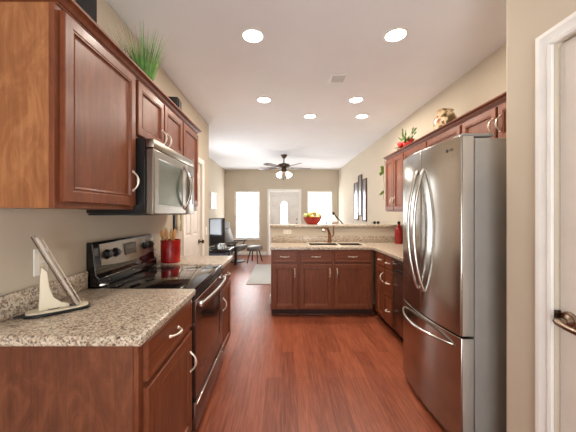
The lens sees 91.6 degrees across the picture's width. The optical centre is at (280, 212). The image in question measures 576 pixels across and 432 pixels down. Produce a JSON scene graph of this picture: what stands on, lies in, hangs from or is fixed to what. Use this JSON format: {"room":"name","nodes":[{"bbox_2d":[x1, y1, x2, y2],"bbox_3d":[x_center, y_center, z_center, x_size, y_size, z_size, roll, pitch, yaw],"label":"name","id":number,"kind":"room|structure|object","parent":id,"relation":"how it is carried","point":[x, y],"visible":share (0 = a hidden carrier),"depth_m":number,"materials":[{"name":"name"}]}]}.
{"room":"kitchen","nodes":[
{"label":"kitchen","id":0,"kind":"room"},
{"bbox_2d":[0,0,208,295],"bbox_3d":[-1.470,-0.019,1.465,0.660,2.742,5.930,0,0,0],"label":"wall","id":1,"kind":"structure","parent":0,"point":[66,233],"depth_m":1.59,"materials":[{"name":"beige paint"}]},
{"bbox_2d":[33,248,47,276],"bbox_3d":[-1.135,0.230,1.325,0.009,0.125,0.078,0,0,0],"label":"wall outlet","id":2,"kind":"object","parent":1,"relation":"attached to","point":[38,260],"visible":0.71,"depth_m":1.31,"materials":[{"name":"white plastic"}]},
{"bbox_2d":[39,263,44,269],"bbox_3d":[-1.132,0.252,1.325,0.002,0.028,0.034,0,0,0],"label":"socket","id":3,"kind":"object","parent":2,"relation":"attached to","point":[40,264],"depth_m":1.32,"materials":[{"name":"beige plastic"}]},
{"bbox_2d":[0,271,87,321],"bbox_3d":[-1.129,0.387,1.310,0.020,0.102,0.632,0,0,0],"label":"backsplash","id":4,"kind":"structure","parent":1,"relation":"attached to","point":[13,304],"depth_m":1.26,"materials":[{"name":"stone"}]},
{"bbox_2d":[0,2,139,209],"bbox_3d":[-0.967,-0.407,1.339,0.343,0.775,0.568,0,0,0],"label":"upper cabinet","id":5,"kind":"object","parent":1,"relation":"attached to","point":[68,106],"visible":1,"depth_m":1.08,"materials":[{"name":"brown wood"}]},
{"bbox_2d":[74,0,96,22],"bbox_3d":[-1.006,-0.920,1.267,0.210,0.250,0.240,0,0,36],"label":"speaker","id":6,"kind":"object","parent":5,"relation":"on","point":[89,6],"visible":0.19,"depth_m":1.28},
{"bbox_2d":[154,249,160,261],"bbox_3d":[-1.129,0.387,2.637,0.020,0.102,0.486,0,0,0],"label":"backsplash","id":7,"kind":"structure","parent":1,"relation":"attached to","point":[157,255],"depth_m":2.54,"materials":[{"name":"stone"}]},
{"bbox_2d":[136,79,182,154],"bbox_3d":[-0.967,-0.618,2.008,0.343,0.355,0.762,0,0,0],"label":"upper cabinet","id":8,"kind":"object","parent":1,"relation":"attached to","point":[154,119],"visible":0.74,"depth_m":1.89,"materials":[{"name":"brown wood"}]},
{"bbox_2d":[0,0,201,133],"bbox_3d":[-0.966,-0.817,1.949,0.305,0.040,1.846,0,0,0],"label":"crown molding","id":9,"kind":"structure","parent":8,"relation":"on","point":[70,7],"depth_m":1.39,"materials":[{"name":"brown wood"}]},
{"bbox_2d":[87,138,193,214],"bbox_3d":[-0.907,-0.211,2.008,0.456,0.451,0.752,0,0,0],"label":"microwave","id":10,"kind":"object","parent":8,"relation":"attached to","point":[166,185],"visible":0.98,"depth_m":1.72,"materials":[{"name":"silver metal"}]},
{"bbox_2d":[109,15,171,81],"bbox_3d":[-0.924,-1.058,1.974,0.392,0.524,0.503,0,0,0],"label":"potted grass","id":11,"kind":"object","parent":8,"relation":"on","point":[145,65],"depth_m":1.95,"materials":[{"name":"green plant"}]},
{"bbox_2d":[173,215,183,230],"bbox_3d":[-1.105,0.102,3.040,0.069,0.196,0.180,0,0,0],"label":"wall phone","id":12,"kind":"object","parent":1,"relation":"attached to","point":[178,220],"visible":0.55,"depth_m":3.04,"materials":[{"name":"black plastic"}]},
{"bbox_2d":[183,122,197,210],"bbox_3d":[-0.967,-0.407,2.618,0.343,0.775,0.450,0,0,0],"label":"upper cabinet","id":13,"kind":"object","parent":1,"relation":"attached to","point":[190,138],"visible":0.2,"depth_m":2.69,"materials":[{"name":"brown wood"}]},
{"bbox_2d":[169,97,181,110],"bbox_3d":[-0.996,-0.926,2.600,0.119,0.262,0.120,0,0,-6],"label":"speaker","id":14,"kind":"object","parent":13,"relation":"on","point":[176,100],"visible":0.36,"depth_m":2.55},
{"bbox_2d":[178,98,181,110],"bbox_3d":[-0.941,-0.926,2.606,0.009,0.242,0.104,0,0,-6],"label":"grille","id":15,"kind":"object","parent":14,"relation":"attached to","point":[179,102],"depth_m":2.57,"materials":[{"name":"black plastic"}]},
{"bbox_2d":[182,157,203,255],"bbox_3d":[-1.129,0.296,3.664,0.020,2.112,0.860,0,0,0],"label":"trim","id":16,"kind":"structure","parent":1,"relation":"attached to","point":[200,160],"depth_m":4.03,"materials":[{"name":"white paint"}]},
{"bbox_2d":[185,164,203,255],"bbox_3d":[-1.139,0.328,3.660,0.111,2.032,0.720,0,0,0],"label":"door","id":17,"kind":"structure","parent":1,"relation":"in","point":[192,221],"depth_m":3.73,"materials":[{"name":"paint"}]},
{"bbox_2d":[209,158,224,217],"bbox_3d":[-1.860,-0.019,6.730,0.120,2.742,4.840,0,0,0],"label":"wall","id":18,"kind":"structure","parent":0,"point":[216,172],"depth_m":7.94,"materials":[{"name":"beige paint"}]},
{"bbox_2d":[210,191,216,208],"bbox_3d":[-1.785,-0.328,7.425,0.030,0.440,0.650,0,0,0],"label":"picture","id":19,"kind":"object","parent":18,"relation":"attached to","point":[213,196],"visible":1,"depth_m":7.38,"materials":[{"name":"white paint"}]},
{"bbox_2d":[225,170,337,254],"bbox_3d":[0.020,-0.019,9.075,3.640,2.742,0.150,0,0,0],"label":"wall","id":20,"kind":"structure","parent":0,"point":[235,180],"depth_m":9.00,"materials":[{"name":"beige paint"}]},
{"bbox_2d":[234,191,260,239],"bbox_3d":[-1.080,0.074,9.027,0.860,1.565,0.125,0,0,0],"label":"window","id":21,"kind":"structure","parent":20,"relation":"in","point":[236,192],"depth_m":9.03,"materials":[{"name":"white paint"}]},
{"bbox_2d":[230,252,266,254],"bbox_3d":[0.020,1.294,8.992,3.608,0.115,0.016,0,0,0],"label":"baseboard","id":22,"kind":"structure","parent":20,"relation":"attached to","point":[238,253],"depth_m":8.98,"materials":[{"name":"white paint"}]},
{"bbox_2d":[267,189,300,254],"bbox_3d":[0.105,0.292,8.990,1.090,2.120,0.020,0,0,0],"label":"trim","id":23,"kind":"structure","parent":20,"relation":"attached to","point":[268,190],"depth_m":8.98,"materials":[{"name":"white paint"}]},
{"bbox_2d":[270,192,298,254],"bbox_3d":[0.105,0.325,9.012,0.942,2.035,0.125,0,0,0],"label":"door","id":24,"kind":"structure","parent":20,"relation":"in","point":[276,198],"depth_m":9.03,"materials":[{"name":"white paint"}]},
{"bbox_2d":[307,191,331,223],"bbox_3d":[1.250,0.074,9.027,0.880,1.565,0.125,0,0,0],"label":"window","id":25,"kind":"structure","parent":20,"relation":"in","point":[307,191],"depth_m":9.03,"materials":[{"name":"white paint"}]},
{"bbox_2d":[106,0,505,169],"bbox_3d":[0.000,-1.430,3.775,4.000,0.080,10.750,0,0,0],"label":"ceiling","id":26,"kind":"structure","parent":0,"point":[223,75],"depth_m":2.55,"materials":[{"name":"white paint"}]},
{"bbox_2d":[241,28,264,42],"bbox_3d":[-0.220,-1.385,2.190,0.184,0.010,0.184,0,0,0],"label":"recessed light","id":27,"kind":"object","parent":26,"relation":"in","point":[253,35],"visible":1,"depth_m":2.18,"materials":[{"name":"white glass"}]},
{"bbox_2d":[257,96,271,102],"bbox_3d":[-0.208,-1.385,3.430,0.184,0.010,0.184,0,0,0],"label":"recessed light","id":28,"kind":"object","parent":26,"relation":"in","point":[263,99],"visible":1,"depth_m":3.41,"materials":[{"name":"white glass"}]},
{"bbox_2d":[258,154,310,179],"bbox_3d":[0.085,-1.086,6.746,1.291,0.606,1.264,0,0,0],"label":"ceiling fan","id":29,"kind":"object","parent":26,"relation":"hanging from","point":[283,166],"visible":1,"depth_m":6.63,"materials":[{"name":"brown metal"}]},
{"bbox_2d":[304,114,315,117],"bbox_3d":[0.415,-1.385,4.010,0.184,0.010,0.184,0,0,0],"label":"recessed light","id":30,"kind":"object","parent":26,"relation":"in","point":[306,115],"visible":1,"depth_m":4.00,"materials":[{"name":"white glass"}]},
{"bbox_2d":[328,74,348,83],"bbox_3d":[0.590,-1.385,2.900,0.180,0.009,0.200,0,0,0],"label":"ceiling vent","id":31,"kind":"object","parent":26,"relation":"in","point":[334,78],"visible":1,"depth_m":2.88,"materials":[{"name":"white metal"}]},
{"bbox_2d":[348,96,363,102],"bbox_3d":[0.919,-1.385,3.430,0.184,0.010,0.184,0,0,0],"label":"recessed light","id":32,"kind":"object","parent":26,"relation":"in","point":[357,99],"visible":1,"depth_m":3.41,"materials":[{"name":"white glass"}]},
{"bbox_2d":[355,114,368,117],"bbox_3d":[1.160,-1.385,4.010,0.184,0.010,0.184,0,0,0],"label":"recessed light","id":33,"kind":"object","parent":26,"relation":"in","point":[358,115],"visible":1,"depth_m":3.99,"materials":[{"name":"white glass"}]},
{"bbox_2d":[383,27,408,41],"bbox_3d":[0.893,-1.385,2.180,0.184,0.010,0.184,0,0,0],"label":"recessed light","id":34,"kind":"object","parent":26,"relation":"in","point":[395,34],"visible":1,"depth_m":2.17,"materials":[{"name":"white glass"}]},
{"bbox_2d":[191,255,447,431],"bbox_3d":[0.000,1.382,3.775,4.000,0.060,10.750,0,0,0],"label":"floor","id":35,"kind":"structure","parent":0,"point":[277,373],"depth_m":2.33,"materials":[{"name":"brown wood"}]},
{"bbox_2d":[0,298,196,431],"bbox_3d":[-0.803,0.915,1.333,0.664,0.874,0.585,0,0,0],"label":"base cabinet","id":36,"kind":"object","parent":35,"relation":"on","point":[147,387],"visible":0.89,"depth_m":1.04,"materials":[{"name":"brown wood"}]},
{"bbox_2d":[0,271,195,345],"bbox_3d":[-0.817,0.406,1.310,0.645,0.140,0.636,0,0,0],"label":"countertop","id":37,"kind":"structure","parent":36,"relation":"on","point":[114,317],"depth_m":1.17,"materials":[{"name":"stone"}]},
{"bbox_2d":[13,235,90,319],"bbox_3d":[-1.000,0.268,1.236,0.263,0.339,0.100,0,0,-42],"label":"display stand","id":38,"kind":"object","parent":37,"relation":"on","point":[49,305],"visible":1,"depth_m":1.21,"materials":[{"name":"white plastic"}]},
{"bbox_2d":[87,233,225,430],"bbox_3d":[-0.784,0.763,2.010,0.706,1.178,0.754,0,0,0],"label":"range","id":39,"kind":"object","parent":35,"relation":"on","point":[129,262],"visible":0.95,"depth_m":1.86,"materials":[{"name":"black metal"}]},
{"bbox_2d":[87,265,221,289],"bbox_3d":[-0.821,0.449,2.010,0.632,0.020,0.754,0,0,0],"label":"cooktop","id":40,"kind":"object","parent":39,"relation":"in","point":[195,277],"depth_m":1.88,"materials":[{"name":"black glass"}]},
{"bbox_2d":[209,252,226,255],"bbox_3d":[-1.490,1.132,6.675,0.420,0.440,0.550,0,0,0],"label":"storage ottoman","id":41,"kind":"object","parent":35,"relation":"on","point":[210,253],"visible":0.18,"depth_m":6.42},
{"bbox_2d":[209,245,236,264],"bbox_3d":[-1.460,1.089,6.800,0.620,0.525,1.000,0,0,0],"label":"table","id":42,"kind":"object","parent":35,"relation":"on","point":[230,248],"visible":0.48,"depth_m":6.52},
{"bbox_2d":[209,218,224,247],"bbox_3d":[-1.549,0.476,6.756,0.180,0.700,0.720,0,0,18],"label":"television","id":43,"kind":"object","parent":42,"relation":"on","point":[216,225],"visible":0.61,"depth_m":6.70,"materials":[{"name":"black plastic"}]},
{"bbox_2d":[217,243,226,248],"bbox_3d":[-1.360,0.764,6.470,0.221,0.123,0.187,0,0,0],"label":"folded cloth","id":44,"kind":"object","parent":42,"relation":"on","point":[220,245],"visible":1,"depth_m":6.41,"materials":[{"name":"white fabric"}]},
{"bbox_2d":[221,262,230,351],"bbox_3d":[-0.803,0.915,2.626,0.664,0.874,0.458,0,0,0],"label":"base cabinet","id":45,"kind":"object","parent":35,"relation":"on","point":[226,270],"visible":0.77,"depth_m":2.68,"materials":[{"name":"brown wood"}]},
{"bbox_2d":[154,249,232,268],"bbox_3d":[-0.817,0.406,2.639,0.645,0.140,0.493,0,0,0],"label":"countertop","id":46,"kind":"structure","parent":45,"relation":"on","point":[185,260],"depth_m":2.56,"materials":[{"name":"stone"}]},
{"bbox_2d":[160,239,180,263],"bbox_3d":[-0.985,0.337,2.500,0.176,0.200,0.176,0,0,0],"label":"utensil crock","id":47,"kind":"object","parent":46,"relation":"on","point":[170,250],"visible":0.94,"depth_m":2.43,"materials":[{"name":"red ceramic"}]},
{"bbox_2d":[160,230,164,239],"bbox_3d":[-1.037,0.283,2.472,0.046,0.272,0.074,0,0,40],"label":"wooden spoon","id":48,"kind":"object","parent":47,"relation":"in","point":[162,235],"visible":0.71,"depth_m":2.45,"materials":[{"name":"brown wood"}]},
{"bbox_2d":[164,228,168,239],"bbox_3d":[-0.995,0.275,2.442,0.022,0.289,0.082,0,0,5],"label":"wooden spoon","id":49,"kind":"object","parent":47,"relation":"in","point":[166,233],"visible":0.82,"depth_m":2.42,"materials":[{"name":"brown wood"}]},
{"bbox_2d":[172,228,175,239],"bbox_3d":[-0.943,0.277,2.473,0.041,0.284,0.069,0,0,-31],"label":"wooden spoon","id":50,"kind":"object","parent":47,"relation":"in","point":[174,230],"visible":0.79,"depth_m":2.45,"materials":[{"name":"brown wood"}]},
{"bbox_2d":[225,221,246,262],"bbox_3d":[-1.336,0.793,7.839,0.735,1.115,0.750,0,0,14],"label":"recliner","id":51,"kind":"object","parent":35,"relation":"on","point":[229,240],"visible":0.59,"depth_m":7.79,"materials":[{"name":"black leather"}]},
{"bbox_2d":[247,245,262,263],"bbox_3d":[-0.720,1.125,7.690,0.381,0.464,0.500,0,0,14],"label":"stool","id":52,"kind":"object","parent":35,"relation":"on","point":[252,248],"visible":1,"depth_m":7.54,"materials":[{"name":"metal"}]},
{"bbox_2d":[247,245,262,250],"bbox_3d":[-0.720,0.962,7.690,0.381,0.139,0.500,0,0,14],"label":"cushion","id":53,"kind":"object","parent":52,"relation":"on","point":[253,247],"depth_m":7.49,"materials":[{"name":"leather"}]},
{"bbox_2d":[246,264,270,283],"bbox_3d":[0.245,1.346,6.300,1.810,0.012,2.000,0,0,0],"label":"rug","id":54,"kind":"object","parent":35,"relation":"on","point":[261,273],"visible":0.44,"depth_m":6.00,"materials":[{"name":"beige fabric"}]},
{"bbox_2d":[271,250,297,314],"bbox_3d":[0.048,0.915,3.865,0.352,0.874,0.579,0,0,0],"label":"base cabinet","id":55,"kind":"object","parent":35,"relation":"on","point":[284,263],"visible":0.95,"depth_m":3.63,"materials":[{"name":"brown wood"}]},
{"bbox_2d":[270,236,402,261],"bbox_3d":[0.850,0.408,3.255,1.979,0.136,1.819,0,0,0],"label":"countertop","id":56,"kind":"structure","parent":55,"relation":"on","point":[386,245],"depth_m":4.02,"materials":[{"name":"stone"}]},
{"bbox_2d":[322,226,333,242],"bbox_3d":[0.654,0.308,4.009,0.087,0.242,0.270,0,0,44],"label":"faucet","id":57,"kind":"object","parent":56,"relation":"on","point":[324,228],"visible":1,"depth_m":4.05,"materials":[{"name":"brown metal"}]},
{"bbox_2d":[306,242,366,245],"bbox_3d":[0.750,0.518,3.900,0.780,0.177,0.400,0,0,0],"label":"sink","id":58,"kind":"object","parent":56,"relation":"in","point":[307,243],"visible":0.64,"depth_m":4.04,"materials":[{"name":"metal"}]},
{"bbox_2d":[395,221,402,243],"bbox_3d":[1.675,0.278,3.980,0.108,0.318,0.108,0,0,0],"label":"bottle","id":59,"kind":"object","parent":56,"relation":"on","point":[398,230],"visible":0.98,"depth_m":3.94,"materials":[{"name":"glass"}]},
{"bbox_2d":[298,250,372,314],"bbox_3d":[0.709,0.915,3.865,0.966,0.874,0.579,0,0,0],"label":"base cabinet","id":60,"kind":"object","parent":35,"relation":"on","point":[330,282],"visible":0.98,"depth_m":3.63,"materials":[{"name":"brown wood"}]},
{"bbox_2d":[329,212,342,223],"bbox_3d":[1.113,0.664,5.050,0.515,1.375,0.260,0,0,0],"label":"floor lamp","id":61,"kind":"object","parent":35,"relation":"on","point":[333,218],"visible":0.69,"depth_m":5.02,"materials":[{"name":"fabric"}]},
{"bbox_2d":[375,251,392,329],"bbox_3d":[1.495,0.915,3.421,0.679,0.874,0.382,0,0,0],"label":"base cabinet","id":62,"kind":"object","parent":35,"relation":"on","point":[380,268],"visible":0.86,"depth_m":3.39,"materials":[{"name":"brown wood"}]},
{"bbox_2d":[385,255,399,336],"bbox_3d":[1.495,0.915,3.122,0.679,0.874,0.212,0,0,0],"label":"base cabinet","id":63,"kind":"object","parent":35,"relation":"on","point":[389,270],"visible":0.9,"depth_m":3.09,"materials":[{"name":"brown wood"}]},
{"bbox_2d":[393,258,403,340],"bbox_3d":[1.494,0.916,2.707,0.612,0.872,0.603,0,0,0],"label":"dishwasher","id":64,"kind":"object","parent":35,"relation":"on","point":[398,297],"visible":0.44,"depth_m":2.86,"materials":[{"name":"black plastic"}]},
{"bbox_2d":[402,133,505,431],"bbox_3d":[1.347,0.449,1.948,0.906,1.806,0.749,0,0,0],"label":"fridge","id":65,"kind":"object","parent":35,"relation":"on","point":[454,308],"visible":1,"depth_m":1.60,"materials":[{"name":"silver metal"}]},
{"bbox_2d":[272,236,394,242],"bbox_3d":[0.850,0.389,3.262,1.979,0.098,1.804,0,0,0],"label":"backsplash","id":66,"kind":"structure","parent":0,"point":[275,239],"depth_m":4.14,"materials":[{"name":"stone"}]},
{"bbox_2d":[271,227,402,303],"bbox_3d":[0.845,0.783,4.225,1.989,1.138,0.120,0,0,0],"label":"wall","id":67,"kind":"structure","parent":0,"point":[275,231],"depth_m":4.17,"materials":[{"name":"beige paint"}]},
{"bbox_2d":[283,230,290,233],"bbox_3d":[0.095,0.280,4.160,0.118,0.065,0.010,0,0,0],"label":"wall outlet","id":68,"kind":"object","parent":67,"relation":"attached to","point":[284,231],"visible":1,"depth_m":4.16,"materials":[{"name":"beige plastic"}]},
{"bbox_2d":[270,224,402,226],"bbox_3d":[0.837,0.194,4.298,2.004,0.040,0.345,0,0,0],"label":"bar","id":69,"kind":"object","parent":67,"relation":"on","point":[271,225],"visible":0.79,"depth_m":4.12,"materials":[{"name":"stone"}]},
{"bbox_2d":[303,217,321,224],"bbox_3d":[0.482,0.117,4.290,0.292,0.112,0.292,0,0,0],"label":"fruit bowl","id":70,"kind":"object","parent":69,"relation":"on","point":[309,220],"visible":0.89,"depth_m":4.19,"materials":[{"name":"red ceramic"}]},
{"bbox_2d":[338,43,505,224],"bbox_3d":[1.900,-0.019,3.825,0.120,2.742,10.650,0,0,0],"label":"wall","id":71,"kind":"structure","parent":0,"point":[486,81],"depth_m":4.17,"materials":[{"name":"beige paint"}]},
{"bbox_2d":[354,182,358,219],"bbox_3d":[1.825,-0.283,6.800,0.030,0.910,0.360,0,0,0],"label":"wall panel","id":72,"kind":"object","parent":71,"relation":"attached to","point":[356,217],"visible":0.94,"depth_m":6.74,"materials":[{"name":"mirror"}]},
{"bbox_2d":[354,184,356,218],"bbox_3d":[1.821,-0.283,6.800,0.006,0.842,0.292,0,0,0],"label":"mirror","id":73,"kind":"object","parent":72,"relation":"attached to","point":[355,185],"depth_m":6.83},
{"bbox_2d":[358,174,361,215],"bbox_3d":[1.825,-0.403,6.460,0.030,0.950,0.280,0,0,0],"label":"wall panel","id":74,"kind":"object","parent":71,"relation":"attached to","point":[360,175],"visible":0.93,"depth_m":6.40,"materials":[{"name":"mirror"}]},
{"bbox_2d":[359,176,360,214],"bbox_3d":[1.821,-0.403,6.460,0.006,0.882,0.212,0,0,0],"label":"mirror","id":75,"kind":"object","parent":74,"relation":"attached to","point":[359,176],"depth_m":6.44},
{"bbox_2d":[362,178,366,221],"bbox_3d":[1.825,-0.283,6.120,0.030,0.930,0.280,0,0,0],"label":"wall panel","id":76,"kind":"object","parent":71,"relation":"attached to","point":[364,181],"visible":1,"depth_m":6.10,"materials":[{"name":"mirror"}]},
{"bbox_2d":[363,180,364,219],"bbox_3d":[1.821,-0.283,6.120,0.006,0.862,0.212,0,0,0],"label":"mirror","id":77,"kind":"object","parent":76,"relation":"attached to","point":[363,180],"depth_m":6.12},
{"bbox_2d":[379,159,384,196],"bbox_3d":[1.551,-0.512,4.153,0.204,0.648,0.071,0,0,44],"label":"trailing vine","id":78,"kind":"object","parent":71,"relation":"hanging from","point":[381,167],"visible":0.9,"depth_m":4.20,"materials":[{"name":"green plant"}]},
{"bbox_2d":[385,151,404,211],"bbox_3d":[1.664,-0.397,3.811,0.347,0.753,0.618,0,0,0],"label":"upper cabinet","id":79,"kind":"object","parent":71,"relation":"attached to","point":[394,165],"visible":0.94,"depth_m":3.77,"materials":[{"name":"brown wood"}]},
{"bbox_2d":[394,127,416,149],"bbox_3d":[1.672,-0.957,3.726,0.259,0.366,0.426,0,0,0],"label":"flower arrangement","id":80,"kind":"object","parent":79,"relation":"on","point":[409,139],"visible":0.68,"depth_m":3.62,"materials":[{"name":"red plant"}]},
{"bbox_2d":[404,123,461,159],"bbox_3d":[1.664,-0.397,2.941,0.347,0.753,1.115,0,0,0],"label":"upper cabinet","id":81,"kind":"object","parent":71,"relation":"attached to","point":[455,131],"visible":0.11,"depth_m":2.75,"materials":[{"name":"brown wood"}]},
{"bbox_2d":[433,108,456,129],"bbox_3d":[1.665,-0.921,2.840,0.214,0.296,0.214,0,0,0],"label":"ginger jar","id":82,"kind":"object","parent":81,"relation":"on","point":[444,116],"visible":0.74,"depth_m":2.77,"materials":[{"name":"ceramic"}]},
{"bbox_2d":[462,101,505,137],"bbox_3d":[1.664,-0.625,1.985,0.347,0.297,0.790,0,0,0],"label":"upper cabinet","id":83,"kind":"object","parent":71,"relation":"attached to","point":[493,120],"visible":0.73,"depth_m":2.03,"materials":[{"name":"brown wood"}]},
{"bbox_2d":[383,92,505,159],"bbox_3d":[1.663,-0.794,2.856,0.310,0.040,2.586,0,0,0],"label":"crown molding","id":84,"kind":"structure","parent":83,"relation":"on","point":[501,98],"depth_m":2.45,"materials":[{"name":"brown wood"}]},
{"bbox_2d":[506,0,575,431],"bbox_3d":[1.480,-0.019,-0.050,0.720,2.742,2.900,0,0,0],"label":"wall","id":85,"kind":"structure","parent":0,"point":[526,20],"depth_m":1.29,"materials":[{"name":"beige paint"}]},
{"bbox_2d":[535,11,575,431],"bbox_3d":[1.109,0.299,0.751,0.020,2.105,0.919,0,0,0],"label":"trim","id":86,"kind":"structure","parent":85,"relation":"attached to","point":[544,44],"depth_m":1.17,"materials":[{"name":"white paint"}]},
{"bbox_2d":[552,36,575,431],"bbox_3d":[1.122,0.329,0.754,0.110,2.030,0.788,0,0,0],"label":"door","id":87,"kind":"structure","parent":85,"relation":"in","point":[564,318],"depth_m":1.11,"materials":[{"name":"paint"}]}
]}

